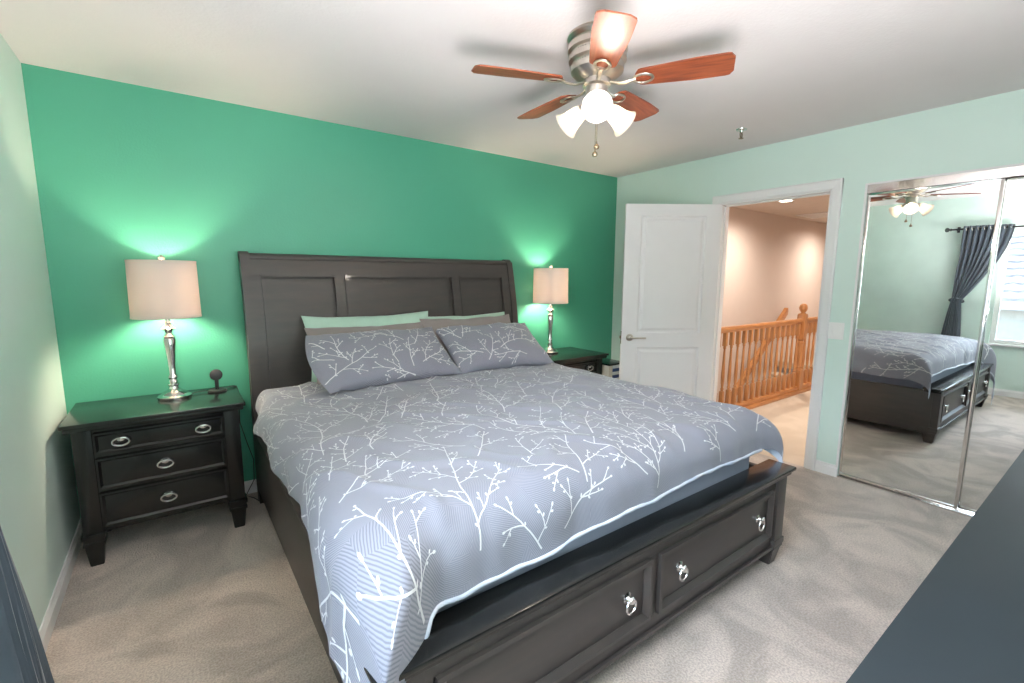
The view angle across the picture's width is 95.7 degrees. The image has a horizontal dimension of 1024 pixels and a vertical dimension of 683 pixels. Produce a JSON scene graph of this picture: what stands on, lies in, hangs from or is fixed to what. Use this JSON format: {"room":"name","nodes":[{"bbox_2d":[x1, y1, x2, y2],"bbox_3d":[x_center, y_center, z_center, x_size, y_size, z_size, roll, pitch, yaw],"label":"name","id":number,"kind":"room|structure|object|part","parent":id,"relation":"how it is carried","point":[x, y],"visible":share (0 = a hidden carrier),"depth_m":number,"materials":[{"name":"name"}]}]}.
{"room":"bedroom","nodes":[
{"label":"bedroom","id":0,"kind":"room"},
{"bbox_2d":[0,34,79,630],"bbox_3d":[-1.381,0.067,0.942,0.120,2.461,3.900,-5,10,-36],"label":"wall","id":1,"kind":"structure","parent":0,"point":[40,512],"depth_m":1.97,"materials":[{"name":"green paint"}]},
{"bbox_2d":[39,518,82,652],"bbox_3d":[-1.302,1.245,1.102,0.014,0.085,3.766,-5,10,-36],"label":"baseboard","id":2,"kind":"structure","parent":1,"relation":"attached to","point":[49,620],"depth_m":2.04,"materials":[{"name":"white paint"}]},
{"bbox_3d":[-0.751,-0.661,0.177,0.114,0.070,1.980,-5,10,-36],"label":"curtain rod","id":3,"kind":"object","parent":1,"relation":"attached to","visible":0},
{"bbox_2d":[0,526,53,682],"bbox_3d":[-1.092,0.253,0.876,0.208,2.075,0.562,-5,10,-36],"label":"curtain","id":4,"kind":"object","parent":3,"relation":"hanging from","point":[23,659],"visible":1,"depth_m":1.05,"materials":[{"name":"fabric"}]},
{"bbox_2d":[21,63,616,517],"bbox_3d":[-0.699,-0.320,3.755,4.331,2.461,0.120,-5,10,-36],"label":"wall","id":5,"kind":"structure","parent":0,"point":[124,171],"depth_m":2.88,"materials":[{"name":"green paint"}]},
{"bbox_2d":[244,479,257,493],"bbox_3d":[-0.665,0.864,3.864,4.303,0.085,0.014,-5,10,-36],"label":"baseboard","id":6,"kind":"structure","parent":5,"relation":"attached to","point":[247,484],"depth_m":3.08,"materials":[{"name":"white paint"}]},
{"bbox_2d":[45,354,970,682],"bbox_3d":[3.037,0.895,4.458,11.000,0.100,4.120,-5,10,-36],"label":"floor","id":7,"kind":"structure","parent":0,"point":[193,596],"depth_m":2.06,"materials":[{"name":"beige carpet"}]},
{"bbox_2d":[58,385,247,566],"bbox_3d":[-1.927,0.703,2.594,0.752,0.742,0.510,-5,10,-36],"label":"nightstand","id":8,"kind":"object","parent":7,"relation":"on","point":[137,459],"visible":1,"depth_m":2.40,"materials":[{"name":"brown paint"}]},
{"bbox_3d":[-2.076,0.766,2.281,0.094,0.700,0.094,-5,10,-36],"label":"leg","id":9,"kind":"part","parent":8,"relation":"part of","materials":[{"name":"brown paint"}]},
{"bbox_3d":[-1.929,0.492,2.287,0.076,0.054,0.024,-5,10,-36],"label":"ring pull","id":10,"kind":"part","parent":8,"relation":"part of","materials":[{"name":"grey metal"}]},
{"bbox_3d":[-1.805,0.476,2.396,0.536,0.104,0.028,-5,10,-36],"label":"drawer","id":11,"kind":"part","parent":8,"relation":"part of","materials":[{"name":"brown paint"}]},
{"bbox_3d":[-1.806,0.629,2.417,0.536,0.156,0.028,-5,10,-36],"label":"drawer","id":12,"kind":"part","parent":8,"relation":"part of","materials":[{"name":"brown paint"}]},
{"bbox_2d":[124,255,201,401],"bbox_3d":[-1.917,-0.076,2.584,0.322,0.804,0.322,-5,10,-36],"label":"table lamp","id":13,"kind":"object","parent":8,"relation":"on","point":[161,289],"visible":1,"depth_m":2.45,"materials":[{"name":"beige fabric"}]},
{"bbox_3d":[-1.915,-0.288,2.555,0.322,0.311,0.322,-5,10,-36],"label":"lamp shade","id":14,"kind":"part","parent":13,"relation":"part of","materials":[{"name":"fabric"}]},
{"bbox_3d":[-1.917,0.024,2.598,0.076,0.418,0.076,-5,10,-36],"label":"stem","id":15,"kind":"part","parent":13,"relation":"part of","materials":[{"name":"silver metal"}]},
{"bbox_3d":[-1.807,0.811,2.442,0.536,0.172,0.028,-5,10,-36],"label":"drawer","id":16,"kind":"part","parent":8,"relation":"part of","materials":[{"name":"brown paint"}]},
{"bbox_3d":[-1.797,0.631,2.405,0.076,0.054,0.024,-5,10,-36],"label":"ring pull","id":17,"kind":"part","parent":8,"relation":"part of","materials":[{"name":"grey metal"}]},
{"bbox_3d":[-1.798,0.814,2.430,0.076,0.054,0.024,-5,10,-36],"label":"ring pull","id":18,"kind":"part","parent":8,"relation":"part of","materials":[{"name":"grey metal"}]},
{"bbox_3d":[-1.655,0.466,2.486,0.076,0.054,0.024,-5,10,-36],"label":"ring pull","id":19,"kind":"part","parent":8,"relation":"part of","materials":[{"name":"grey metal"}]},
{"bbox_2d":[208,369,226,392],"bbox_3d":[-1.782,0.234,2.797,0.100,0.132,0.100,-5,10,-36],"label":"charger","id":20,"kind":"object","parent":8,"relation":"on","point":[216,374],"visible":1,"depth_m":2.79,"materials":[{"name":"black plastic"}]},
{"bbox_3d":[-1.787,0.252,2.807,0.020,0.077,0.010,-5,10,-36],"label":"stem","id":21,"kind":"part","parent":20,"relation":"part of","materials":[{"name":"black plastic"}]},
{"bbox_3d":[-1.578,0.719,2.641,0.094,0.700,0.094,-5,10,-36],"label":"leg","id":22,"kind":"part","parent":8,"relation":"part of","materials":[{"name":"brown paint"}]},
{"bbox_2d":[226,386,258,500],"bbox_3d":[-1.711,0.648,2.941,0.130,0.746,0.154,-5,10,-36],"label":"power cord","id":23,"kind":"object","parent":8,"relation":"hanging from","point":[229,386],"visible":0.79,"depth_m":3.02,"materials":[{"name":"black plastic"}]},
{"bbox_2d":[238,251,795,682],"bbox_3d":[-0.165,0.282,2.626,2.150,1.584,2.448,-5,10,-36],"label":"frame","id":24,"kind":"object","parent":7,"relation":"on","point":[567,618],"visible":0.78,"depth_m":1.91,"materials":[{"name":"brown paint"}]},
{"bbox_3d":[-1.636,0.232,2.934,0.052,1.584,0.208,-5,10,-36],"label":"headboard post","id":25,"kind":"part","parent":24,"relation":"part of","materials":[{"name":"brown paint"}]},
{"bbox_3d":[-0.975,0.872,2.082,0.036,0.387,2.260,-5,10,-36],"label":"rail","id":26,"kind":"part","parent":24,"relation":"part of","materials":[{"name":"brown paint"}]},
{"bbox_3d":[-1.363,-0.016,3.053,0.460,0.845,0.115,-5,10,-36],"label":"panel moulding","id":27,"kind":"part","parent":24,"relation":"part of","materials":[{"name":"brown paint"}]},
{"bbox_3d":[-0.823,0.131,3.506,1.950,1.435,0.152,-5,10,-36],"label":"headboard","id":28,"kind":"part","parent":24,"relation":"part of","materials":[{"name":"brown paint"}]},
{"bbox_3d":[-0.794,-0.070,3.465,0.850,0.845,0.115,-5,10,-36],"label":"panel moulding","id":29,"kind":"part","parent":24,"relation":"part of","materials":[{"name":"brown paint"}]},
{"bbox_3d":[-0.281,1.042,1.201,0.098,0.470,0.116,-5,10,-36],"label":"footboard leg","id":30,"kind":"part","parent":24,"relation":"part of","materials":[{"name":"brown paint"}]},
{"bbox_3d":[-0.237,-0.123,3.869,0.430,0.845,0.115,-5,10,-36],"label":"panel moulding","id":31,"kind":"part","parent":24,"relation":"part of","materials":[{"name":"brown paint"}]},
{"bbox_3d":[-0.023,0.078,4.102,0.052,1.584,0.208,-5,10,-36],"label":"headboard post","id":32,"kind":"part","parent":24,"relation":"part of","materials":[{"name":"brown paint"}]},
{"bbox_3d":[0.156,0.947,1.464,0.874,0.242,0.032,-5,10,-36],"label":"drawer","id":33,"kind":"part","parent":24,"relation":"part of","materials":[{"name":"brown paint"}]},
{"bbox_3d":[0.516,0.721,1.744,2.150,0.040,0.135,-5,10,-36],"label":"cap rail","id":34,"kind":"part","parent":24,"relation":"part of","materials":[{"name":"brown paint"}]},
{"bbox_2d":[436,457,748,613],"bbox_3d":[-0.153,0.529,2.624,1.910,0.304,2.055,-5,10,-36],"label":"mattress","id":35,"kind":"object","parent":24,"relation":"on","point":[707,480],"visible":0.02,"depth_m":1.85,"materials":[{"name":"fabric"}]},
{"bbox_2d":[301,311,427,381],"bbox_3d":[-0.946,0.022,3.208,0.901,0.429,0.222,-6,10,-36],"label":"pillow","id":36,"kind":"object","parent":35,"relation":"on","point":[359,321],"visible":0.2,"depth_m":3.15,"materials":[{"name":"green fabric"}]},
{"bbox_2d":[427,312,504,318],"bbox_3d":[-0.348,-0.013,3.644,0.845,0.404,0.228,-5,10,-34],"label":"pillow","id":37,"kind":"object","parent":35,"relation":"on","point":[498,313],"visible":0.05,"depth_m":3.67,"materials":[{"name":"green fabric"}]},
{"bbox_2d":[253,363,783,682],"bbox_3d":[-0.085,0.678,2.527,2.274,0.800,2.156,-5,10,-36],"label":"duvet","id":38,"kind":"object","parent":35,"relation":"on","point":[414,497],"visible":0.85,"depth_m":1.65,"materials":[{"name":"grey fabric"}]},
{"bbox_2d":[304,322,423,383],"bbox_3d":[-0.911,0.078,3.116,0.843,0.374,0.271,-6,10,-37],"label":"pillow","id":39,"kind":"object","parent":38,"relation":"on","point":[328,330],"visible":0.12,"depth_m":3.06,"materials":[{"name":"beige fabric"}]},
{"bbox_2d":[305,327,462,393],"bbox_3d":[-0.808,0.095,2.946,0.916,0.314,0.414,-6,10,-39],"label":"pillow sham","id":40,"kind":"object","parent":38,"relation":"on","point":[353,361],"visible":0.98,"depth_m":2.82,"materials":[{"name":"grey fabric"}]},
{"bbox_2d":[419,314,510,360],"bbox_3d":[-0.283,0.009,3.556,0.808,0.394,0.290,-5,9,-33],"label":"pillow","id":41,"kind":"object","parent":38,"relation":"on","point":[435,324],"visible":0.2,"depth_m":3.50,"materials":[{"name":"beige fabric"}]},
{"bbox_2d":[436,322,553,374],"bbox_3d":[-0.126,0.030,3.453,0.812,0.316,0.406,-5,9,-33],"label":"pillow sham","id":42,"kind":"object","parent":38,"relation":"on","point":[498,345],"visible":0.96,"depth_m":3.34,"materials":[{"name":"grey fabric"}]},
{"bbox_3d":[0.503,0.919,1.778,1.990,0.362,0.100,-5,10,-36],"label":"footboard","id":43,"kind":"part","parent":24,"relation":"part of","materials":[{"name":"brown paint"}]},
{"bbox_3d":[0.417,0.929,1.639,0.058,0.075,0.032,-5,10,-36],"label":"ring pull","id":44,"kind":"part","parent":24,"relation":"part of","materials":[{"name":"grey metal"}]},
{"bbox_3d":[0.535,1.096,1.758,1.970,0.018,0.014,-5,10,-36],"label":"moulding","id":45,"kind":"part","parent":24,"relation":"part of","materials":[{"name":"brown paint"}]},
{"bbox_3d":[0.669,0.904,1.821,0.058,0.075,0.032,-5,10,-36],"label":"ring pull","id":46,"kind":"part","parent":24,"relation":"part of","materials":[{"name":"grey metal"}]},
{"bbox_3d":[0.905,0.876,2.006,0.886,0.242,0.032,-5,10,-36],"label":"drawer","id":47,"kind":"part","parent":24,"relation":"part of","materials":[{"name":"brown paint"}]},
{"bbox_3d":[1.171,0.857,2.185,0.058,0.075,0.032,-5,10,-36],"label":"ring pull","id":48,"kind":"part","parent":24,"relation":"part of","materials":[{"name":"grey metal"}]},
{"bbox_3d":[1.302,0.891,2.348,0.098,0.470,0.116,-5,10,-36],"label":"footboard leg","id":49,"kind":"part","parent":24,"relation":"part of","materials":[{"name":"brown paint"}]},
{"bbox_2d":[548,347,608,374],"bbox_3d":[0.437,0.477,4.306,0.752,0.742,0.510,-5,10,-36],"label":"nightstand","id":50,"kind":"object","parent":7,"relation":"on","point":[572,357],"visible":0.15,"depth_m":4.20,"materials":[{"name":"brown paint"}]},
{"bbox_2d":[533,265,568,353],"bbox_3d":[0.349,-0.293,4.225,0.322,0.804,0.322,1,8,5],"label":"table lamp","id":51,"kind":"object","parent":50,"relation":"on","point":[550,285],"visible":0.96,"depth_m":4.07,"materials":[{"name":"beige fabric"}]},
{"bbox_3d":[0.349,-0.193,4.239,0.076,0.418,0.076,1,8,5],"label":"stem","id":52,"kind":"part","parent":51,"relation":"part of","materials":[{"name":"silver metal"}]},
{"bbox_3d":[0.350,-0.504,4.196,0.322,0.311,0.322,1,8,5],"label":"lamp shade","id":53,"kind":"part","parent":51,"relation":"part of","materials":[{"name":"fabric"}]},
{"bbox_3d":[0.559,0.251,4.108,0.536,0.104,0.028,-5,10,-36],"label":"drawer","id":54,"kind":"part","parent":50,"relation":"part of","materials":[{"name":"brown paint"}]},
{"bbox_3d":[0.786,0.493,4.353,0.094,0.700,0.094,-5,10,-36],"label":"leg","id":55,"kind":"part","parent":50,"relation":"part of","materials":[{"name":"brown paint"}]},
{"bbox_2d":[602,358,619,378],"bbox_3d":[0.905,0.501,4.545,0.236,0.634,0.315,-5,10,-36],"label":"box stack","id":56,"kind":"object","parent":7,"relation":"on","point":[610,367],"visible":0.13,"depth_m":4.37,"materials":[{"name":"white cardboard"}]},
{"bbox_3d":[0.837,0.367,4.474,0.050,0.317,0.298,-5,10,-36],"label":"cream panel","id":57,"kind":"part","parent":56,"relation":"part of","materials":[{"name":"beige cardboard"}]},
{"bbox_3d":[0.907,0.195,4.503,0.236,0.016,0.315,-5,10,-36],"label":"lid","id":58,"kind":"part","parent":56,"relation":"part of","materials":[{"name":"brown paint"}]},
{"bbox_2d":[716,304,817,409],"bbox_3d":[4.324,0.021,6.327,6.200,1.130,0.110,-5,10,-36],"label":"stair railing","id":59,"kind":"object","parent":7,"relation":"on","point":[799,381],"visible":0.38,"depth_m":5.36,"materials":[{"name":"brown wood"}]},
{"bbox_3d":[4.326,-0.328,6.279,6.200,0.063,0.064,-5,10,-36],"label":"handrail","id":60,"kind":"part","parent":59,"relation":"part of","materials":[{"name":"brown wood"}]},
{"bbox_3d":[4.322,0.536,6.399,6.200,0.090,0.110,-5,10,-36],"label":"rail","id":61,"kind":"part","parent":59,"relation":"part of","materials":[{"name":"brown wood"}]},
{"bbox_3d":[3.606,0.089,5.807,0.104,1.130,0.104,-5,10,-36],"label":"newel post","id":62,"kind":"part","parent":59,"relation":"part of","materials":[{"name":"brown wood"}]},
{"bbox_2d":[846,449,1023,682],"bbox_3d":[1.209,0.880,0.910,1.800,0.885,0.543,-5,10,-36],"label":"dresser","id":63,"kind":"object","parent":7,"relation":"on","point":[964,623],"visible":1,"depth_m":0.77,"materials":[{"name":"black wood"}]},
{"bbox_2d":[0,0,1023,223],"bbox_3d":[3.008,-1.636,4.062,11.120,0.100,4.340,-5,10,-36],"label":"ceiling","id":64,"kind":"structure","parent":0,"point":[802,68],"depth_m":2.22,"materials":[{"name":"paint"}]},
{"bbox_2d":[471,9,735,156],"bbox_3d":[0.356,-1.070,2.058,1.060,0.498,1.029,-5,10,-36],"label":"ceiling fan","id":65,"kind":"object","parent":64,"relation":"hanging from","point":[598,48],"visible":1,"depth_m":1.92,"materials":[{"name":"brown wood"}]},
{"bbox_3d":[0.026,-1.114,1.930,0.380,0.006,0.140,-2,19,-15],"label":"blade","id":66,"kind":"part","parent":65,"relation":"part of","materials":[{"name":"brown wood"}]},
{"bbox_3d":[0.178,-1.167,2.315,0.140,0.006,0.380,-17,16,-30],"label":"blade","id":67,"kind":"part","parent":65,"relation":"part of","materials":[{"name":"brown wood"}]},
{"bbox_3d":[0.264,-0.996,2.107,0.124,0.130,0.136,-5,10,-36],"label":"lamp shade","id":68,"kind":"part","parent":65,"relation":"part of","materials":[{"name":"white glass"}]},
{"bbox_3d":[0.365,-0.831,2.043,0.026,0.035,0.025,-5,10,-36],"label":"pull knob","id":69,"kind":"part","parent":65,"relation":"part of","materials":[{"name":"silver metal"}]},
{"bbox_3d":[0.362,-0.968,1.912,0.121,0.130,0.136,5,9,29],"label":"lamp shade","id":70,"kind":"part","parent":65,"relation":"part of","materials":[{"name":"white glass"}]},
{"bbox_3d":[0.349,-0.984,1.927,0.054,0.065,0.081,-2,8,-13],"label":"bulb","id":71,"kind":"part","parent":65,"relation":"part of","materials":[{"name":"white glass"}]},
{"bbox_3d":[0.348,-1.076,1.668,0.140,0.006,0.380,12,8,2],"label":"blade","id":72,"kind":"part","parent":65,"relation":"part of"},
{"bbox_3d":[0.486,-0.991,2.078,0.136,0.130,0.125,-5,10,-36],"label":"lamp shade","id":73,"kind":"part","parent":65,"relation":"part of","materials":[{"name":"white glass"}]},
{"bbox_3d":[0.594,-1.162,2.292,0.140,0.006,0.380,-7,1,40],"label":"blade","id":74,"kind":"part","parent":65,"relation":"part of","materials":[{"name":"brown wood"}]},
{"bbox_3d":[0.700,-1.105,1.892,0.380,0.006,0.140,3,-3,21],"label":"blade","id":75,"kind":"part","parent":65,"relation":"part of","materials":[{"name":"brown wood"}]},
{"bbox_2d":[736,128,746,138],"bbox_3d":[1.598,-1.444,3.231,0.072,0.066,0.072,-5,10,-36],"label":"sprinkler","id":76,"kind":"object","parent":64,"relation":"attached to","point":[740,130],"visible":1,"depth_m":3.22,"materials":[{"name":"silver metal"}]},
{"bbox_2d":[796,212,827,218],"bbox_3d":[5.042,-2.052,7.543,0.640,0.012,0.520,-5,10,-36],"label":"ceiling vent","id":77,"kind":"object","parent":64,"relation":"in","point":[823,214],"visible":0.61,"depth_m":7.55,"materials":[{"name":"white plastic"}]},
{"bbox_2d":[717,207,826,401],"bbox_3d":[3.583,0.550,7.464,6.549,5.161,0.120,-5,10,-36],"label":"wall","id":78,"kind":"structure","parent":0,"point":[774,263],"depth_m":7.61,"materials":[{"name":"paint"}]},
{"bbox_2d":[724,308,787,403],"bbox_3d":[3.552,0.701,7.308,2.806,2.368,0.120,-5,10,-36],"label":"stair handrail","id":79,"kind":"object","parent":78,"relation":"attached to","point":[784,313],"visible":0.3,"depth_m":7.55,"materials":[{"name":"brown wood"}]},
{"bbox_2d":[611,89,1023,474],"bbox_3d":[2.213,-0.276,3.545,0.120,2.461,3.900,-5,10,-36],"label":"wall","id":80,"kind":"structure","parent":0,"point":[985,132],"depth_m":3.24,"materials":[{"name":"green paint"}]},
{"bbox_2d":[619,204,722,399],"bbox_3d":[1.363,-0.152,4.060,0.835,2.035,0.154,0,8,-1],"label":"door","id":81,"kind":"structure","parent":80,"relation":"in","point":[671,257],"depth_m":4.01,"materials":[{"name":"white paint"}]},
{"bbox_3d":[1.077,-0.032,4.026,0.162,0.062,0.060,0,8,-1],"label":"handle","id":82,"kind":"part","parent":81,"relation":"part of","materials":[{"name":"silver metal"}]},
{"bbox_2d":[710,178,843,470],"bbox_3d":[2.059,-0.139,3.776,0.160,2.124,0.962,-5,10,-36],"label":"trim","id":83,"kind":"structure","parent":80,"relation":"attached to","point":[834,187],"depth_m":3.45,"materials":[{"name":"white paint"}]},
{"bbox_2d":[814,460,836,476],"bbox_3d":[2.326,0.940,3.434,0.014,0.085,0.142,-5,10,-36],"label":"baseboard","id":84,"kind":"structure","parent":80,"relation":"attached to","point":[820,466],"depth_m":3.43,"materials":[{"name":"white paint"}]},
{"bbox_2d":[828,322,844,339],"bbox_3d":[2.312,-0.077,3.323,0.010,0.120,0.116,-5,10,-36],"label":"light switch","id":85,"kind":"object","parent":80,"relation":"attached to","point":[835,330],"visible":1,"depth_m":3.31,"materials":[{"name":"white plastic"}]},
{"bbox_2d":[838,178,1005,508],"bbox_3d":[2.587,0.019,3.004,0.026,1.990,0.643,-5,10,-36],"label":"door","id":86,"kind":"structure","parent":80,"relation":"in","point":[928,253],"depth_m":2.96,"materials":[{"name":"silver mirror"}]},
{"bbox_2d":[836,163,1023,476],"bbox_3d":[2.759,0.039,2.728,0.013,2.067,1.318,-5,10,-36],"label":"trim","id":87,"kind":"structure","parent":80,"relation":"attached to","point":[1018,164],"depth_m":3.18,"materials":[{"name":"white paint"}]},
{"bbox_2d":[837,165,1023,517],"bbox_3d":[2.798,0.043,2.749,0.096,2.055,1.305,-5,10,-36],"label":"door track","id":88,"kind":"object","parent":80,"relation":"attached to","point":[1013,171],"depth_m":2.86,"materials":[{"name":"silver metal"}]},
{"bbox_2d":[958,175,1023,512],"bbox_3d":[2.987,0.089,2.517,0.026,1.990,0.700,-5,10,-36],"label":"door","id":89,"kind":"structure","parent":80,"relation":"in","point":[996,431],"depth_m":2.70,"materials":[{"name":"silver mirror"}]},
{"bbox_3d":[3.997,1.949,7.077,6.549,2.700,1.305,-5,10,-36],"label":"wall","id":90,"kind":"structure","parent":0,"visible":0},
{"bbox_2d":[760,372,787,393],"bbox_3d":[3.539,1.983,6.780,3.640,2.510,1.243,-5,10,-36],"label":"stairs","id":91,"kind":"structure","parent":90,"relation":"on","point":[772,373],"depth_m":7.97,"materials":[{"name":"beige carpet"}]}
]}

